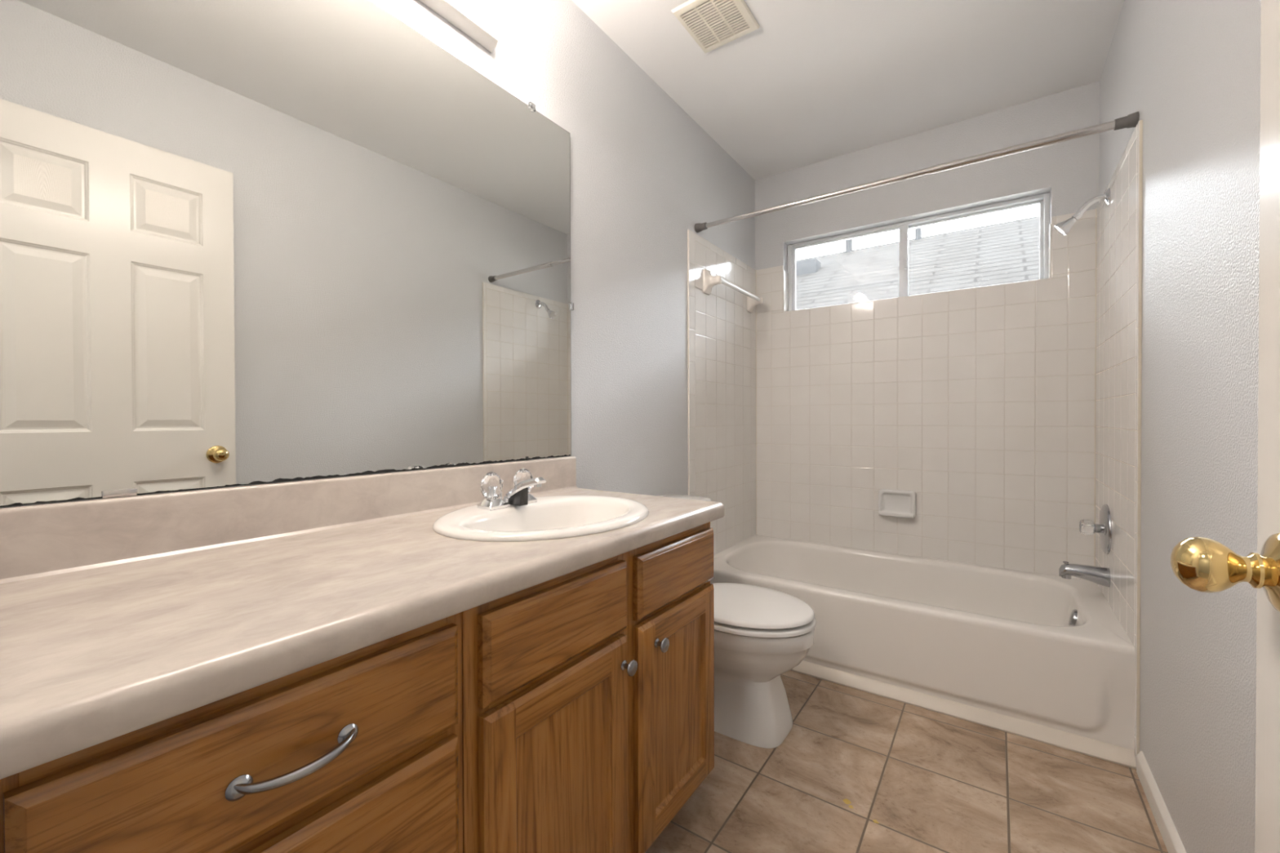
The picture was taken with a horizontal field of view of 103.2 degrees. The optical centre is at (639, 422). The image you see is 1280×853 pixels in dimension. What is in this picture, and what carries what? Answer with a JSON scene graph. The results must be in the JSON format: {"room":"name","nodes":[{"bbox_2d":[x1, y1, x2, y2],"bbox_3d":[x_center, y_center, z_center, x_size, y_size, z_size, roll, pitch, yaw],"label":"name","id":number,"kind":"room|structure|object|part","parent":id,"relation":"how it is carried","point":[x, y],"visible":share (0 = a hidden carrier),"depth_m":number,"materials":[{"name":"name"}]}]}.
{"room":"bathroom","nodes":[
{"label":"bathroom","id":0,"kind":"room"},
{"bbox_2d":[0,0,756,555],"bbox_3d":[-0.147,-0.199,1.924,0.142,2.440,2.972,0,1,35],"label":"wall","id":1,"kind":"structure","parent":0,"point":[664,369],"depth_m":2.04,"materials":[{"name":"white paint"}]},
{"bbox_2d":[0,0,573,506],"bbox_3d":[-0.587,-0.428,1.186,0.010,1.088,1.258,0,1,35],"label":"mirror","id":2,"kind":"object","parent":1,"relation":"attached to","point":[242,242],"visible":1,"depth_m":0.98,"materials":[{"name":"silver mirror"}]},
{"bbox_2d":[0,456,577,583],"bbox_3d":[-0.579,0.178,1.179,0.033,0.123,1.249,0,1,35],"label":"backsplash","id":3,"kind":"structure","parent":1,"relation":"attached to","point":[41,540],"depth_m":0.91,"materials":[{"name":"laminate"}]},
{"bbox_2d":[419,0,498,52],"bbox_3d":[-0.535,-1.123,1.124,0.164,0.164,0.635,0,1,35],"label":"vanity light","id":4,"kind":"object","parent":1,"relation":"attached to","point":[477,19],"visible":1,"depth_m":1.34,"materials":[{"name":"white metal"}]},
{"bbox_2d":[702,268,763,312],"bbox_3d":[0.506,-0.687,2.661,0.082,0.116,0.592,0,1,35],"label":"towel bar","id":5,"kind":"object","parent":1,"relation":"attached to","point":[709,281],"visible":1,"depth_m":2.49,"materials":[{"name":"white ceramic"}]},
{"bbox_3d":[0.355,-0.685,2.446,0.082,0.116,0.066,0,1,35],"label":"post","id":6,"kind":"part","parent":5,"relation":"part of","materials":[{"name":"white ceramic"}]},
{"bbox_3d":[0.657,-0.689,2.876,0.082,0.116,0.066,0,1,35],"label":"post","id":7,"kind":"part","parent":5,"relation":"part of","materials":[{"name":"white ceramic"}]},
{"bbox_2d":[572,0,1124,179],"bbox_3d":[0.517,-1.467,1.444,1.776,0.100,2.972,0,1,35],"label":"ceiling","id":8,"kind":"structure","parent":0,"point":[817,81],"depth_m":2.00,"materials":[{"name":"white paint"}]},
{"bbox_2d":[671,0,759,53],"bbox_3d":[0.268,-1.413,1.779,0.220,0.012,0.245,0,1,35],"label":"ceiling vent","id":9,"kind":"object","parent":8,"relation":"in","point":[713,24],"visible":1,"depth_m":1.78,"materials":[{"name":"beige plastic"}]},
{"bbox_2d":[645,670,1168,852],"bbox_3d":[0.136,1.058,0.912,1.776,0.060,4.322,0,1,35],"label":"floor","id":10,"kind":"structure","parent":0,"point":[855,771],"depth_m":1.40,"materials":[{"name":"tile"}]},
{"bbox_2d":[0,612,462,852],"bbox_3d":[-0.581,0.647,0.695,0.587,0.769,0.445,0,1,35],"label":"base cabinet","id":11,"kind":"object","parent":10,"relation":"on","point":[361,750],"visible":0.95,"depth_m":0.54,"materials":[{"name":"brown wood"}]},
{"bbox_3d":[-0.390,0.281,0.564,0.018,0.035,0.382,0,1,35],"label":"cross rail","id":12,"kind":"part","parent":11,"relation":"part of","materials":[{"name":"brown wood"}]},
{"bbox_3d":[-0.355,0.361,0.535,0.034,0.023,0.126,0,1,35],"label":"handle","id":13,"kind":"part","parent":11,"relation":"part of","materials":[{"name":"grey metal"}]},
{"bbox_3d":[-0.390,0.435,0.565,0.018,0.031,0.382,0,1,35],"label":"cross rail","id":14,"kind":"part","parent":11,"relation":"part of","materials":[{"name":"brown wood"}]},
{"bbox_3d":[-0.373,0.553,0.556,0.020,0.216,0.400,0,1,35],"label":"drawer","id":15,"kind":"part","parent":11,"relation":"part of","materials":[{"name":"brown wood"}]},
{"bbox_2d":[462,521,714,852],"bbox_3d":[-0.231,0.642,1.198,0.580,0.769,0.778,0,1,35],"label":"base cabinet","id":16,"kind":"object","parent":10,"relation":"on","point":[588,692],"visible":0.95,"depth_m":0.95,"materials":[{"name":"brown wood"}]},
{"bbox_2d":[0,456,724,779],"bbox_3d":[-0.360,0.188,1.026,0.567,0.142,1.249,0,1,35],"label":"countertop","id":17,"kind":"structure","parent":16,"relation":"on","point":[120,616],"depth_m":0.72,"materials":[{"name":"laminate"}]},
{"bbox_2d":[477,468,546,511],"bbox_3d":[-0.296,0.163,1.251,0.154,0.088,0.152,0,1,35],"label":"faucet","id":18,"kind":"object","parent":17,"relation":"on","point":[491,485],"visible":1,"depth_m":1.23,"materials":[{"name":"silver metal"}]},
{"bbox_3d":[-0.361,0.152,1.235,0.051,0.060,0.051,0,1,35],"label":"knob","id":19,"kind":"part","parent":18,"relation":"part of","materials":[{"name":"white plastic"}]},
{"bbox_3d":[-0.303,0.151,1.318,0.051,0.060,0.051,0,1,35],"label":"knob","id":20,"kind":"part","parent":18,"relation":"part of","materials":[{"name":"white plastic"}]},
{"bbox_3d":[-0.286,0.166,1.244,0.131,0.073,0.038,0,1,35],"label":"spout","id":21,"kind":"part","parent":18,"relation":"part of","materials":[{"name":"silver metal"}]},
{"bbox_2d":[432,495,648,541],"bbox_3d":[-0.215,0.278,1.192,0.445,0.145,0.525,0,1,35],"label":"sink","id":22,"kind":"object","parent":17,"relation":"in","point":[557,517],"visible":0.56,"depth_m":1.21,"materials":[{"name":"white ceramic"}]},
{"bbox_3d":[-0.132,0.354,0.897,0.020,0.138,0.355,0,1,35],"label":"drawer","id":23,"kind":"part","parent":16,"relation":"part of","materials":[{"name":"brown wood"}]},
{"bbox_3d":[-0.132,0.465,0.897,0.020,0.056,0.241,0,1,35],"label":"rail","id":24,"kind":"part","parent":16,"relation":"part of","materials":[{"name":"brown wood"}]},
{"bbox_3d":[-0.128,0.684,0.897,0.008,0.382,0.241,0,1,35],"label":"panel","id":25,"kind":"part","parent":16,"relation":"part of","materials":[{"name":"brown wood"}]},
{"bbox_3d":[-0.037,0.423,1.067,0.018,0.037,0.698,0,1,35],"label":"cross rail","id":26,"kind":"part","parent":16,"relation":"part of","materials":[{"name":"brown wood"}]},
{"bbox_3d":[-0.038,0.276,1.065,0.018,0.035,0.698,0,1,35],"label":"cross rail","id":27,"kind":"part","parent":16,"relation":"part of","materials":[{"name":"brown wood"}]},
{"bbox_3d":[-0.022,0.488,1.014,0.027,0.031,0.031,0,1,35],"label":"knob","id":28,"kind":"part","parent":16,"relation":"part of","materials":[{"name":"grey metal"}]},
{"bbox_3d":[0.047,0.486,1.113,0.027,0.031,0.031,0,1,35],"label":"knob","id":29,"kind":"part","parent":16,"relation":"part of","materials":[{"name":"grey metal"}]},
{"bbox_3d":[0.093,0.351,1.218,0.020,0.137,0.348,0,1,35],"label":"drawer","id":30,"kind":"part","parent":16,"relation":"part of","materials":[{"name":"brown wood"}]},
{"bbox_3d":[0.093,0.461,1.218,0.020,0.056,0.236,0,1,35],"label":"rail","id":31,"kind":"part","parent":16,"relation":"part of","materials":[{"name":"brown wood"}]},
{"bbox_3d":[0.098,0.681,1.218,0.008,0.382,0.236,0,1,35],"label":"panel","id":32,"kind":"part","parent":16,"relation":"part of","materials":[{"name":"brown wood"}]},
{"bbox_3d":[0.095,0.900,1.222,0.020,0.056,0.236,0,1,35],"label":"rail","id":33,"kind":"part","parent":16,"relation":"part of","materials":[{"name":"brown wood"}]},
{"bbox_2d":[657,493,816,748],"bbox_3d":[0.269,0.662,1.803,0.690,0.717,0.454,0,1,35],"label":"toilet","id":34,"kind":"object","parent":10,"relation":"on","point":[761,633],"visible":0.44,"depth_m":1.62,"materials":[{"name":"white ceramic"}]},
{"bbox_3d":[0.078,0.319,1.933,0.226,0.031,0.454,0,1,35],"label":"tank lid","id":35,"kind":"part","parent":34,"relation":"part of","materials":[{"name":"white ceramic"}]},
{"bbox_3d":[0.359,0.620,1.739,0.461,0.026,0.374,0,1,35],"label":"lid","id":36,"kind":"part","parent":34,"relation":"part of","materials":[{"name":"white plastic"}]},
{"bbox_3d":[0.365,0.645,1.735,0.455,0.019,0.376,0,1,35],"label":"seat","id":37,"kind":"part","parent":34,"relation":"part of","materials":[{"name":"white plastic"}]},
{"bbox_2d":[710,534,1136,751],"bbox_3d":[1.077,0.840,2.248,1.498,0.350,0.770,0,1,35],"label":"bathtub","id":38,"kind":"object","parent":10,"relation":"on","point":[1049,651],"visible":0.74,"depth_m":1.87,"materials":[{"name":"white ceramic"}]},
{"bbox_2d":[790,660,1136,768],"bbox_3d":[0.856,0.997,1.934,1.496,0.042,0.030,0,1,35],"label":"trim","id":39,"kind":"structure","parent":38,"relation":"attached to","point":[1116,754],"depth_m":1.72,"materials":[{"name":"beige plastic"}]},
{"bbox_3d":[1.617,0.729,1.886,0.038,0.069,0.068,0,1,35],"label":"overflow plate","id":40,"kind":"part","parent":38,"relation":"part of","materials":[{"name":"silver metal"}]},
{"bbox_2d":[755,80,1099,578],"bbox_3d":[1.336,-0.209,2.612,1.516,2.440,0.140,0,1,35],"label":"wall","id":41,"kind":"structure","parent":0,"point":[978,403],"depth_m":2.44,"materials":[{"name":"white tile"}]},
{"bbox_2d":[878,488,915,518],"bbox_3d":[1.281,0.406,2.536,0.168,0.136,0.059,0,1,35],"label":"soap dish","id":42,"kind":"object","parent":41,"relation":"attached to","point":[891,503],"visible":1,"depth_m":2.55,"materials":[{"name":"white ceramic"}]},
{"bbox_2d":[787,192,1049,311],"bbox_3d":[1.360,-0.830,2.631,1.189,0.402,0.065,0,1,35],"label":"window","id":43,"kind":"structure","parent":41,"relation":"in","point":[1043,200],"depth_m":2.57,"materials":[{"name":"white metal"}]},
{"bbox_3d":[1.132,-0.828,2.777,0.591,0.373,0.018,0,1,35],"label":"sash","id":44,"kind":"part","parent":43,"relation":"part of","materials":[{"name":"clear glass"}]},
{"bbox_3d":[1.606,-0.827,2.473,0.564,0.373,0.018,0,1,35],"label":"sash","id":45,"kind":"part","parent":43,"relation":"part of","materials":[{"name":"clear glass"}]},
{"bbox_2d":[1093,0,1261,852],"bbox_3d":[1.189,-0.196,0.984,0.142,2.440,2.972,0,1,35],"label":"wall","id":46,"kind":"structure","parent":0,"point":[1176,331],"depth_m":1.14,"materials":[{"name":"white paint"}]},
{"bbox_2d":[694,111,1139,232],"bbox_3d":[0.888,-0.923,1.973,1.515,0.043,0.042,0,1,35],"label":"shower rod","id":47,"kind":"object","parent":46,"relation":"attached to","point":[1131,120],"visible":0.98,"depth_m":1.79,"materials":[{"name":"silver metal"}]},
{"bbox_2d":[1053,187,1111,235],"bbox_3d":[1.670,-0.794,1.921,0.159,0.146,0.060,0,1,35],"label":"shower","id":48,"kind":"object","parent":46,"relation":"attached to","point":[1064,227],"visible":1,"depth_m":1.92,"materials":[{"name":"silver metal"}]},
{"bbox_3d":[1.695,-0.815,1.903,0.099,0.069,0.022,0,1,35],"label":"arm","id":49,"kind":"part","parent":48,"relation":"part of","materials":[{"name":"silver metal"}]},
{"bbox_2d":[1058,560,1110,586],"bbox_3d":[1.663,0.565,1.903,0.142,0.075,0.062,0,1,35],"label":"tub spout","id":50,"kind":"object","parent":46,"relation":"attached to","point":[1097,575],"visible":1,"depth_m":1.88,"materials":[{"name":"silver metal"}]},
{"bbox_2d":[1079,504,1111,554],"bbox_3d":[1.713,0.397,1.918,0.079,0.184,0.184,0,1,35],"label":"tub valve","id":51,"kind":"object","parent":46,"relation":"attached to","point":[1089,527],"visible":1,"depth_m":1.88,"materials":[{"name":"silver metal"}]},
{"bbox_3d":[1.698,0.397,1.929,0.042,0.056,0.056,0,1,35],"label":"knob","id":52,"kind":"part","parent":51,"relation":"part of","materials":[{"name":"white plastic"}]},
{"bbox_3d":[1.721,0.397,1.913,0.026,0.034,0.034,0,1,35],"label":"stem","id":53,"kind":"part","parent":51,"relation":"part of","materials":[{"name":"silver metal"}]},
{"bbox_3d":[1.738,0.397,1.901,0.020,0.184,0.184,0,1,35],"label":"plate","id":54,"kind":"part","parent":51,"relation":"part of","materials":[{"name":"silver metal"}]},
{"bbox_2d":[1136,751,1186,852],"bbox_3d":[0.870,0.995,0.647,0.012,0.066,2.034,0,1,35],"label":"baseboard","id":55,"kind":"structure","parent":46,"relation":"attached to","point":[1173,843],"depth_m":1.29,"materials":[{"name":"white paint"}]},
{"bbox_3d":[-0.371,-0.184,0.185,1.776,2.440,0.130,0,1,35],"label":"wall","id":56,"kind":"structure","parent":0,"visible":0},
{"bbox_2d":[1170,0,1279,852],"bbox_3d":[0.402,0.009,0.184,0.175,2.024,0.719,0,1,35],"label":"door","id":57,"kind":"structure","parent":56,"relation":"in","point":[1202,564],"depth_m":0.46,"materials":[{"name":"cream-white paint"},{"name":"polished brass"}]},
{"bbox_3d":[0.531,0.131,0.460,0.070,0.069,0.069,0,1,35],"label":"knob","id":58,"kind":"part","parent":57,"relation":"part of","materials":[{"name":"gold metal"}]},
{"label":"outside","id":59,"kind":"structure","parent":0,"visible":0},
{"bbox_3d":[7.638,1.359,12.880,40.000,0.100,23.842,0,1,35],"label":"ground","id":60,"kind":"structure","parent":59,"visible":0},
{"bbox_2d":[795,215,1039,310],"bbox_3d":[4.212,-1.080,8.870,25.000,4.863,7.197,0,1,35],"label":"house","id":61,"kind":"structure","parent":60,"relation":"on","point":[1008,251],"depth_m":7.14,"materials":[{"name":"grey"}]},
{"bbox_2d":[795,257,821,275],"bbox_3d":[2.803,-2.589,8.686,0.500,0.310,0.300,0,1,35],"label":"roof vent","id":62,"kind":"object","parent":61,"relation":"attached to","point":[811,266],"depth_m":8.51,"materials":[{"name":"grey metal"}]}
]}

